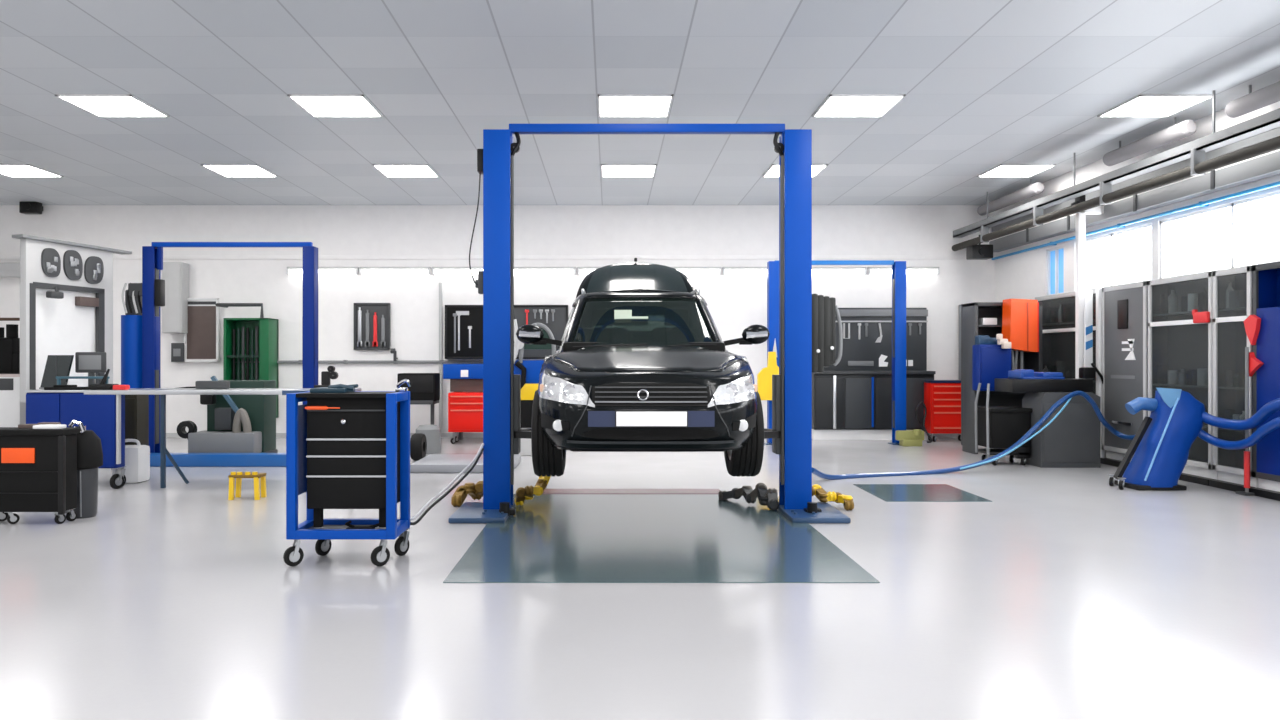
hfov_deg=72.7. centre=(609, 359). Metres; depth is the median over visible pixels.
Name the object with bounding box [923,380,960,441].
tool chest
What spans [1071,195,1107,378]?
column
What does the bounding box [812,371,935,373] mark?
countertop
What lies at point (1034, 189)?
heater
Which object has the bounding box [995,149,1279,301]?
wall
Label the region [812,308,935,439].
workbench
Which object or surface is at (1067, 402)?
air hose
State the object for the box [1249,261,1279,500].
tall cabinet
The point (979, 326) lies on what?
shelf
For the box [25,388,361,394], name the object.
countertop
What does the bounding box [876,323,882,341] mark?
tool
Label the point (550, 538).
floor plate
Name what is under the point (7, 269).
box
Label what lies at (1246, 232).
window
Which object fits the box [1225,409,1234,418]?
carton
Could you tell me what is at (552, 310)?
tool
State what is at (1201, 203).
pipe
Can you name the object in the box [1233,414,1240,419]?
can
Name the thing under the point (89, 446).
waste bin
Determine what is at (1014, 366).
hoses
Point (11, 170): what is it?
recessed light
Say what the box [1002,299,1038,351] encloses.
wall box
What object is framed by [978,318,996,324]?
carton
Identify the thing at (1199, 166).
pipe
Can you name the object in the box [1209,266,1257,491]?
tall cabinet
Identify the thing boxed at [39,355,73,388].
laptop
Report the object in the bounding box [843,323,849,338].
tool
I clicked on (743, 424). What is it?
fog light
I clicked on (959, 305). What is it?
wall panel
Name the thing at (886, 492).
floor plate
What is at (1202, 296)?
bottle
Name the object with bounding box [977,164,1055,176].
recessed light
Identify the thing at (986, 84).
ceiling
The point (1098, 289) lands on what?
post
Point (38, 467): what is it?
tool cart
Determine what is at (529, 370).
wheel balancer
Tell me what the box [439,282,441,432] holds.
conduit
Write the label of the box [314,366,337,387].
grinder
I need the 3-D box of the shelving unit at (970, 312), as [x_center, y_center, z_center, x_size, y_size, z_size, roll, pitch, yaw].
[6.560,0.300,14.575,1.120,2.500,0.550,0,0,0]
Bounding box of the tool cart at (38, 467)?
[0,427,79,523]
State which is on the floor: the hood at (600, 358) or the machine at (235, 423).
the machine at (235, 423)
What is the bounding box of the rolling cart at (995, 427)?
[975,383,1032,464]
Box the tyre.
[410,433,426,460]
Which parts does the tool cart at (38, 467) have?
corner post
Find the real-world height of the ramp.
0.120 m
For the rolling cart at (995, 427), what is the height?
1.204 m
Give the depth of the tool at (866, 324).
17.19 m
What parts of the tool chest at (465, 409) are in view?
drawer, drawer, drawer, drawer handle, drawer handle, drawer handle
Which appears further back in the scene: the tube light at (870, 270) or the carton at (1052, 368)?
the tube light at (870, 270)
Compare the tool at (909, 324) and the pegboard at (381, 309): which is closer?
the tool at (909, 324)
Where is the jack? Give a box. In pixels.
[895,429,923,445]
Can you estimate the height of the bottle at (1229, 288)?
0.320 m
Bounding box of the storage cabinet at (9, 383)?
[0,374,19,426]
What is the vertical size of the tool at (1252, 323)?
0.350 m
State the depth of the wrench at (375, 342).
17.29 m
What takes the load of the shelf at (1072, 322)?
attached to the upper cabinet at (1058, 337)
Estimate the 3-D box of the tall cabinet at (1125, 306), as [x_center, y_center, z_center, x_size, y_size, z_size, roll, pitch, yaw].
[7.529,0.230,12.543,0.339,2.640,1.072,0,0,0]
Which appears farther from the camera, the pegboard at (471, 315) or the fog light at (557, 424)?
the pegboard at (471, 315)
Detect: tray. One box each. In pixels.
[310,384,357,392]
[953,90,1279,237]
[1008,369,1064,378]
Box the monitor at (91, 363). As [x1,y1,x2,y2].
[75,352,105,386]
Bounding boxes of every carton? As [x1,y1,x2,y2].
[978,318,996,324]
[1043,313,1048,323]
[1050,366,1056,371]
[1065,307,1071,321]
[1157,365,1168,383]
[1178,296,1187,311]
[1186,370,1196,384]
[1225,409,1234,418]
[1229,291,1238,307]
[1239,365,1244,386]
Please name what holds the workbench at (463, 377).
on the floor
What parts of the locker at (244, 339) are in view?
rod, rod, rod, rod, rod, rod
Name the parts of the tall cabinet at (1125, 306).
floor rail, door handle, dark plate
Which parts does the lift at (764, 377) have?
post, post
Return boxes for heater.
[977,179,1043,215]
[1103,117,1196,165]
[1225,81,1279,117]
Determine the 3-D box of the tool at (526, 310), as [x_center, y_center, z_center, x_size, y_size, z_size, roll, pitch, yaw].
[-1.638,-0.832,17.140,0.080,0.330,0.030,0,0,0]
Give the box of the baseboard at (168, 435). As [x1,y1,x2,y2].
[166,433,960,437]
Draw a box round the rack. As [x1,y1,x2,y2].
[56,376,109,384]
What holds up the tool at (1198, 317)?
hanging from the tall cabinet at (1177, 342)
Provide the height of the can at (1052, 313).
0.212 m
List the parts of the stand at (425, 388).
panel, leg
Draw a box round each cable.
[410,443,483,520]
[410,448,483,524]
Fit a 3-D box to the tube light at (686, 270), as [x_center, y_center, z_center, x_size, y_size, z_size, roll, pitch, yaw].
[1.510,-1.787,17.349,1.420,0.150,0.098,0,0,0]
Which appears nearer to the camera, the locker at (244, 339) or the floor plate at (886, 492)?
the floor plate at (886, 492)
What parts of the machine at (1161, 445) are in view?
support arm, tank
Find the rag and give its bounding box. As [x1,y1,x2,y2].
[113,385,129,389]
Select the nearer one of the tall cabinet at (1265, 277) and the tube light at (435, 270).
the tall cabinet at (1265, 277)
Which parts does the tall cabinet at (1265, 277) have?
floor rail, door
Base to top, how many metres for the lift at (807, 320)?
3.945 m
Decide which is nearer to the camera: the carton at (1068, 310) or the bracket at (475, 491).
the bracket at (475, 491)
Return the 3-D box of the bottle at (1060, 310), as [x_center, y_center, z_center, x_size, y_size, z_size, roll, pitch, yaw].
[7.550,-0.779,14.556,0.073,0.308,0.071,0,0,0]
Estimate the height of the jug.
0.548 m
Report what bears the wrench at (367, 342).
hanging from the pegboard at (381, 309)
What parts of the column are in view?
arm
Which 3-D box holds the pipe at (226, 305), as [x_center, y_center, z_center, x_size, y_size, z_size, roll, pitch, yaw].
[-7.226,-0.966,17.157,0.945,0.289,0.485,0,0,0]
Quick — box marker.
[1249,352,1263,375]
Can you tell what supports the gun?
hanging from the wall box at (990, 361)
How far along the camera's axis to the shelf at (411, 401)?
16.20 m
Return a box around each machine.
[0,324,19,373]
[177,376,277,452]
[994,378,1099,467]
[1108,388,1279,490]
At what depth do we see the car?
6.76 m
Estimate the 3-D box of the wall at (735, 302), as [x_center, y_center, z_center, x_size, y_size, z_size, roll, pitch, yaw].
[-2.550,-0.775,17.500,20.900,4.650,0.200,0,0,0]
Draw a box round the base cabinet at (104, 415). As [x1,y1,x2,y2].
[26,393,125,488]
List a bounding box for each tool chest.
[448,392,482,443]
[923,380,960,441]
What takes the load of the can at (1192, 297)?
on the tall cabinet at (1177, 342)
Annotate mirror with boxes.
[516,324,561,345]
[723,324,769,345]
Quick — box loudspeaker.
[19,202,42,213]
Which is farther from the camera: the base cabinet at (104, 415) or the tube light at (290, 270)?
the tube light at (290, 270)
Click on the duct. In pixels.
(1265, 166)
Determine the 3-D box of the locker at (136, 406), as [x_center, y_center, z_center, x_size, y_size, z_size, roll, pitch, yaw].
[-6.281,0.990,11.443,0.260,1.120,0.315,0,0,0]
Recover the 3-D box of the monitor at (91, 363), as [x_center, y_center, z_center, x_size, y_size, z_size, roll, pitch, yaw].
[-6.522,0.130,10.925,0.380,0.460,0.150,0,0,0]
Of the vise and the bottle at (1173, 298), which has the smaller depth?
the vise
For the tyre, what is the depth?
13.24 m
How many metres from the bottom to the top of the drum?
0.460 m
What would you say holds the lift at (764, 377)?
on the floor
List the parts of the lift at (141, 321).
hydraulic tank, post, post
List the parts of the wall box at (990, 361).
door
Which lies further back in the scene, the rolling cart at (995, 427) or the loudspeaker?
the loudspeaker
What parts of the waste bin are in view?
bin lid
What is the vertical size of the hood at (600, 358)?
0.239 m
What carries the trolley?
on the floor
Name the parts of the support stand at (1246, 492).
rod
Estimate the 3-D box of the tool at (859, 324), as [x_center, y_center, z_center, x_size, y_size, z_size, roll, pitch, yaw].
[4.939,-0.568,17.206,0.070,0.320,0.035,0,0,0]
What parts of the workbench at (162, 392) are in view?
edge trim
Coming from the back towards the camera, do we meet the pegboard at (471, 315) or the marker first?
the pegboard at (471, 315)
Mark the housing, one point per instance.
(980, 251)
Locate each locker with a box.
[125,395,148,445]
[223,318,277,417]
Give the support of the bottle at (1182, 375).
on the tall cabinet at (1177, 342)
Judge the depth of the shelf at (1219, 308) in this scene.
10.47 m
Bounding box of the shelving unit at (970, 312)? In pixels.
[961,302,1042,453]
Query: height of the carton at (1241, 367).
0.268 m
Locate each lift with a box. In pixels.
[121,242,317,466]
[448,124,850,522]
[757,260,905,444]
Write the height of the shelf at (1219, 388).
0.025 m
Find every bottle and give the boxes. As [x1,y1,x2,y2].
[1058,304,1062,321]
[1065,370,1070,377]
[1168,290,1177,312]
[1178,369,1185,384]
[1198,288,1207,310]
[1226,282,1233,307]
[1239,411,1244,419]
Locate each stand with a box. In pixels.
[228,472,266,499]
[397,373,439,424]
[1235,347,1254,495]
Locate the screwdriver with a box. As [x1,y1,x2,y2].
[305,406,339,409]
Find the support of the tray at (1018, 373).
on the machine at (1072, 440)
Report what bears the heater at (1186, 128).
hanging from the ceiling
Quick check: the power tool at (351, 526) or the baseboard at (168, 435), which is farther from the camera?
the baseboard at (168, 435)
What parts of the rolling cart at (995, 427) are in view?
handle, frame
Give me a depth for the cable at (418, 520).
7.71 m
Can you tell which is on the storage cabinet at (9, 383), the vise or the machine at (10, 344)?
the machine at (10, 344)
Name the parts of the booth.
lamp arm, board frame, rail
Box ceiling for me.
[0,0,1279,204]
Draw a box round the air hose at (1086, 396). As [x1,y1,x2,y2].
[812,391,1135,479]
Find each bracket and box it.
[451,481,482,506]
[515,475,550,505]
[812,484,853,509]
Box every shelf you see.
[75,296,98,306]
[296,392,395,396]
[308,525,385,528]
[410,400,438,403]
[838,309,927,316]
[978,325,1001,327]
[979,391,1025,392]
[1043,319,1095,324]
[1152,310,1207,315]
[1152,384,1207,387]
[1218,307,1246,310]
[1218,387,1244,389]
[1218,428,1244,431]
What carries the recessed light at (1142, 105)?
in the ceiling
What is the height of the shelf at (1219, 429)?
0.025 m
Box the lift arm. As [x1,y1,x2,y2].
[718,483,778,509]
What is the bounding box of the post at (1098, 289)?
[1096,287,1104,457]
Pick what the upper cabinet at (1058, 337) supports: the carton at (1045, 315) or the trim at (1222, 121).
the carton at (1045, 315)
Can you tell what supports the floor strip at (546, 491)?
on the floor
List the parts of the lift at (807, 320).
plate, arm, arm, plate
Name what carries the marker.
attached to the tall cabinet at (1265, 277)
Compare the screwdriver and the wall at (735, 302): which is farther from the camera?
the wall at (735, 302)
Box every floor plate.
[443,494,879,582]
[853,484,991,501]
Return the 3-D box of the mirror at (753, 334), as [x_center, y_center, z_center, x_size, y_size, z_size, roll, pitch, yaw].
[1.247,-0.226,7.912,0.425,0.196,0.178,0,0,0]
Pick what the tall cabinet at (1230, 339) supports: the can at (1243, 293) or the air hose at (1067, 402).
the can at (1243, 293)
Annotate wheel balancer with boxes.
[514,319,555,455]
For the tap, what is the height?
0.250 m
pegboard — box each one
[354,303,390,349]
[445,305,567,358]
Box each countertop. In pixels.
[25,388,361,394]
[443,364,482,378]
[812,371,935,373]
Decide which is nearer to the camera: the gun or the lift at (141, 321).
the lift at (141, 321)
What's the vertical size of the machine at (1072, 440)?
1.270 m
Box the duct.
[989,151,1279,251]
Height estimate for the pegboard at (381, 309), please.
0.937 m
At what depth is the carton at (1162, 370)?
11.81 m
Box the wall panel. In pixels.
[959,305,960,379]
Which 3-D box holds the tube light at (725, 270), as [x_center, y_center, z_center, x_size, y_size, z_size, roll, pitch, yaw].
[2.960,-1.787,17.349,1.420,0.150,0.098,0,0,0]
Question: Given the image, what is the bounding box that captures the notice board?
[183,298,219,361]
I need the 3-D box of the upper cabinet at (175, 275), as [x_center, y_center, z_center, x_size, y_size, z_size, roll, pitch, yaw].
[-8.606,-1.228,17.215,0.393,1.395,0.320,0,0,0]
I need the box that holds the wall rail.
[236,360,482,363]
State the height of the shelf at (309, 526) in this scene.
0.020 m
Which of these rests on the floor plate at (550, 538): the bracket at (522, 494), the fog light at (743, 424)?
the bracket at (522, 494)
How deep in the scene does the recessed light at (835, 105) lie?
10.54 m
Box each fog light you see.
[553,419,561,431]
[739,419,747,431]
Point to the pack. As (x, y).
(47, 426)
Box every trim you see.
[0,255,994,258]
[989,101,1279,216]
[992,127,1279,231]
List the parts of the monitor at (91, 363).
casing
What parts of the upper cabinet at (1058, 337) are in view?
frame, rail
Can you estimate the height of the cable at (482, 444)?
0.467 m
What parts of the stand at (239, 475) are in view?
leg, leg, leg, leg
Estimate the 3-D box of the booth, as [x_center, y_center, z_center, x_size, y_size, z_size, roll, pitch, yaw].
[-7.396,-0.035,12.095,0.260,3.170,1.838,0,0,13]
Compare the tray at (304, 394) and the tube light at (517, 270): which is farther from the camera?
the tube light at (517, 270)
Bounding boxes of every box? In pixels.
[0,262,19,277]
[18,422,60,427]
[171,343,183,361]
[972,335,1010,390]
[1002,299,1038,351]
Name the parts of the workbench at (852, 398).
door, door, kick plate, panel, tool rail, door, door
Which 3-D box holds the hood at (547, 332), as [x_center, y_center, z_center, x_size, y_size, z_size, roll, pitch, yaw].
[-1.177,-0.276,14.158,0.610,0.658,0.285,0,0,0]
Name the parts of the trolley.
drawer handle, drawer handle, drawer handle, drawer, drawer, drawer, drawer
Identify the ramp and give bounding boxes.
[410,454,520,472]
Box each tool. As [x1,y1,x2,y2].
[345,520,378,528]
[453,313,456,352]
[457,312,460,349]
[468,326,471,347]
[525,309,528,324]
[545,309,548,322]
[551,309,554,320]
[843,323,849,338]
[858,323,860,338]
[865,323,867,336]
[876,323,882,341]
[908,323,911,334]
[1192,309,1209,322]
[1244,315,1260,344]
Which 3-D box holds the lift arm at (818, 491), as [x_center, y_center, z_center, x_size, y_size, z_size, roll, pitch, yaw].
[2.324,1.438,9.124,0.538,0.222,0.246,0,0,35]
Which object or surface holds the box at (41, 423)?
on the tool cart at (38, 467)
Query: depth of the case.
10.80 m
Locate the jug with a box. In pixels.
[112,439,149,482]
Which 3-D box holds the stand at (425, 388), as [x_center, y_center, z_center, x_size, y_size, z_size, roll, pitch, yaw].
[-3.617,0.900,16.495,0.700,1.300,0.610,0,0,0]
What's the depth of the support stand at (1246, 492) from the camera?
9.98 m
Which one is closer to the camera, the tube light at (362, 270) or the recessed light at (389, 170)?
the recessed light at (389, 170)
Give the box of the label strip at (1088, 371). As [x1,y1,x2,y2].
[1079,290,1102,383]
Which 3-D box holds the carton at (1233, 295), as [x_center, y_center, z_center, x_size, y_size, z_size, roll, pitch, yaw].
[7.550,-0.728,10.462,0.120,0.207,0.120,0,0,0]
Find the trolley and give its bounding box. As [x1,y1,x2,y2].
[283,391,409,565]
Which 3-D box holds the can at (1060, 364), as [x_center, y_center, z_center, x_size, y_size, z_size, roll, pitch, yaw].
[7.550,0.173,14.556,0.123,0.303,0.120,0,0,0]
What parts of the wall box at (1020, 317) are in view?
panel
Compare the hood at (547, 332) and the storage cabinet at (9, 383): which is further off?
the hood at (547, 332)
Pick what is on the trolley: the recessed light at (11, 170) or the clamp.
the clamp
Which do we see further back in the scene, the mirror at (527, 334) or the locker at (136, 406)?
the locker at (136, 406)
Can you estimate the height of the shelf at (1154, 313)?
0.025 m
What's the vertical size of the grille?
0.165 m
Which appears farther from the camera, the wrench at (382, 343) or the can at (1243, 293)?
the wrench at (382, 343)
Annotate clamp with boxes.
[395,379,411,391]
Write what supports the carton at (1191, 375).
on the tall cabinet at (1177, 342)
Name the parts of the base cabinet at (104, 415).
door, door, corner post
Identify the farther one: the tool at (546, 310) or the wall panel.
the wall panel
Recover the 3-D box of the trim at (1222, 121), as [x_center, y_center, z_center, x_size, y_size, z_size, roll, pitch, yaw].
[7.640,-2.950,9.700,0.120,0.300,15.400,0,0,0]
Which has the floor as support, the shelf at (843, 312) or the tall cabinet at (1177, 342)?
the tall cabinet at (1177, 342)
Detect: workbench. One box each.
[25,388,361,487]
[443,364,482,439]
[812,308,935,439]
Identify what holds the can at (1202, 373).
on the tall cabinet at (1177, 342)
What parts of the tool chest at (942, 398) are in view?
drawer, drawer, drawer, drawer, drawer, drawer, drawer handle, drawer handle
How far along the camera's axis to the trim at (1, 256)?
17.36 m
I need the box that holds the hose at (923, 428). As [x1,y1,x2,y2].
[915,402,931,442]
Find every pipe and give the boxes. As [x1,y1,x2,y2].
[215,303,263,317]
[952,136,1279,250]
[992,181,1279,259]
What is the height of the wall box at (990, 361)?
0.900 m
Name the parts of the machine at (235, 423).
swivel arm, tilt arm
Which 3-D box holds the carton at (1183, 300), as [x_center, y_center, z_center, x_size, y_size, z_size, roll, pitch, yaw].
[7.550,-0.731,11.450,0.089,0.212,0.089,0,0,0]
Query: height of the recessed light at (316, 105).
0.020 m
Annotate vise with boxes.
[89,369,118,389]
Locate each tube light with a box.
[286,267,358,273]
[359,267,430,273]
[432,267,482,273]
[514,267,575,273]
[577,267,599,273]
[671,267,720,273]
[722,267,766,273]
[812,267,866,273]
[867,267,939,273]
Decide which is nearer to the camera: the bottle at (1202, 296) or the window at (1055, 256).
the bottle at (1202, 296)
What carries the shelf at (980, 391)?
attached to the shelving unit at (970, 312)
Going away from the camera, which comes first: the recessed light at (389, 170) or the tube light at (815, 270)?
the recessed light at (389, 170)
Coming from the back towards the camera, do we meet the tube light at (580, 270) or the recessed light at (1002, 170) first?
the tube light at (580, 270)
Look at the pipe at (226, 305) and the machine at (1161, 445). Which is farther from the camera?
the pipe at (226, 305)
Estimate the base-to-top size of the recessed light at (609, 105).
0.020 m
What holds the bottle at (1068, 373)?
on the upper cabinet at (1058, 337)
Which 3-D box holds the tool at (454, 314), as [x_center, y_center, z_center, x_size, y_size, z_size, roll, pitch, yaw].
[-3.059,-0.530,17.140,0.080,0.780,0.030,0,0,0]
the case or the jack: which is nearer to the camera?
the case
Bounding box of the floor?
[0,438,1279,719]
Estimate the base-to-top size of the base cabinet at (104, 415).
1.158 m
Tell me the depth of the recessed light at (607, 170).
14.15 m
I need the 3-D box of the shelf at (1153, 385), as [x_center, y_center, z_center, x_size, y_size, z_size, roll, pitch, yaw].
[7.550,0.338,11.328,0.220,0.025,1.210,0,0,0]
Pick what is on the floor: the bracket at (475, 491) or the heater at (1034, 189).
the bracket at (475, 491)
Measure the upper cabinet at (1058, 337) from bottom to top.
2.640 m
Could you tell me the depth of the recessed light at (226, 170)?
14.15 m
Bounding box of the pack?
[33,424,66,428]
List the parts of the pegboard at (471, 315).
pale handle, sliding door, panel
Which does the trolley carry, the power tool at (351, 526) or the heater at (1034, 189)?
the power tool at (351, 526)
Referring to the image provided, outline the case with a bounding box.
[195,381,229,388]
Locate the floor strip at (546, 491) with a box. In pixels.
[542,489,719,493]
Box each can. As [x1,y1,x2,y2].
[1050,311,1055,322]
[1057,361,1064,376]
[1168,370,1177,383]
[1188,293,1197,310]
[1197,368,1207,385]
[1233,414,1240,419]
[1239,290,1246,306]
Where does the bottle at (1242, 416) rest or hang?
on the tall cabinet at (1230, 339)
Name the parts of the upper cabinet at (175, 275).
door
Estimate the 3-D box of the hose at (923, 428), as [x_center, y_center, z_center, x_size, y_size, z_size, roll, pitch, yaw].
[5.883,1.169,16.300,0.290,0.777,0.147,0,0,0]
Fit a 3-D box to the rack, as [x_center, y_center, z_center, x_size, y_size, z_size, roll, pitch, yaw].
[-6.441,0.280,10.615,0.650,0.160,0.030,0,0,0]
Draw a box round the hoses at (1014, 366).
[1011,350,1022,370]
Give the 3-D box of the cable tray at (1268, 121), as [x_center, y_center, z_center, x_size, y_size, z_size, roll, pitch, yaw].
[6.950,-2.775,10.195,0.180,0.650,14.390,0,0,0]
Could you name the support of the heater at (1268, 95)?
hanging from the ceiling
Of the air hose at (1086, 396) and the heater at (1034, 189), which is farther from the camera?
the heater at (1034, 189)
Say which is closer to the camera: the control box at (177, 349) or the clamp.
the clamp
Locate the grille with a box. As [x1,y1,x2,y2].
[592,383,709,405]
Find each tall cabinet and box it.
[1100,281,1147,466]
[1148,271,1217,485]
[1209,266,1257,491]
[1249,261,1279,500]
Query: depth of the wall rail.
17.31 m
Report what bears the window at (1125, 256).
in the wall at (1023, 275)
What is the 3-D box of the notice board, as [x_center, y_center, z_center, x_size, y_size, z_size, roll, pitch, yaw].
[-8.139,-0.598,17.330,0.697,1.275,0.090,0,0,0]
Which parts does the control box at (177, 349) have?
control panel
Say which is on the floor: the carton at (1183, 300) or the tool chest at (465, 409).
the tool chest at (465, 409)
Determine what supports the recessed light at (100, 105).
in the ceiling
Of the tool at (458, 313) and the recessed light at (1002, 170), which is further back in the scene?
the tool at (458, 313)
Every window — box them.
[1047,245,1063,295]
[1086,223,1151,289]
[1160,191,1279,278]
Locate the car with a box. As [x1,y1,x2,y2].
[516,258,769,475]
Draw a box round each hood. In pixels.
[519,323,555,362]
[552,346,740,371]
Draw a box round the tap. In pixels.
[390,348,397,360]
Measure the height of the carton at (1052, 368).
0.231 m
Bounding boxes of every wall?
[0,205,994,432]
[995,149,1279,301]
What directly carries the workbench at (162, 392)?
on the floor
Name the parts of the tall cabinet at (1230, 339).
rail, floor rail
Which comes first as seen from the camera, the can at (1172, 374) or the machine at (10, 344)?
the can at (1172, 374)
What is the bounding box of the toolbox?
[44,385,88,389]
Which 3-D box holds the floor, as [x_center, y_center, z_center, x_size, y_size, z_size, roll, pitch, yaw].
[-2.550,1.625,6.800,20.900,0.150,21.600,0,0,0]
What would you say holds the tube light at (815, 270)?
attached to the wall at (735, 302)
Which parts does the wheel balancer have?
gauge arm, yellow panel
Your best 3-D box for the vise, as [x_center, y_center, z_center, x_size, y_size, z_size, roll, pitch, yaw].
[-6.143,0.233,10.550,0.260,0.254,0.200,0,0,0]
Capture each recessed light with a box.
[0,164,63,176]
[55,94,168,116]
[201,164,277,176]
[288,94,382,116]
[372,164,438,176]
[598,94,672,116]
[601,164,656,176]
[762,164,827,176]
[812,94,905,116]
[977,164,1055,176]
[1097,94,1215,116]
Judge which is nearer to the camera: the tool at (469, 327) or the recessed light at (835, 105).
the recessed light at (835, 105)
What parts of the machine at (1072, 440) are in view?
panel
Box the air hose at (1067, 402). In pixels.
[960,398,1071,469]
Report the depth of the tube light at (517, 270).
17.33 m
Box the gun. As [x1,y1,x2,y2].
[996,334,1010,348]
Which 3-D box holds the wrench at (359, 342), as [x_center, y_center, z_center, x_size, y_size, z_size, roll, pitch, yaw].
[-4.985,-0.659,17.309,0.100,0.780,0.040,0,0,0]
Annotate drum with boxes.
[416,425,440,453]
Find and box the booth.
[12,234,131,423]
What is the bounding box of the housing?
[966,235,992,259]
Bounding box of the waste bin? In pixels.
[68,420,102,518]
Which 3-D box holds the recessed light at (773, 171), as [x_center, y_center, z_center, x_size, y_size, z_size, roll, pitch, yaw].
[3.009,-3.090,14.198,0.884,0.020,0.884,0,0,0]
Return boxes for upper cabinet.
[162,262,188,332]
[1035,289,1105,457]

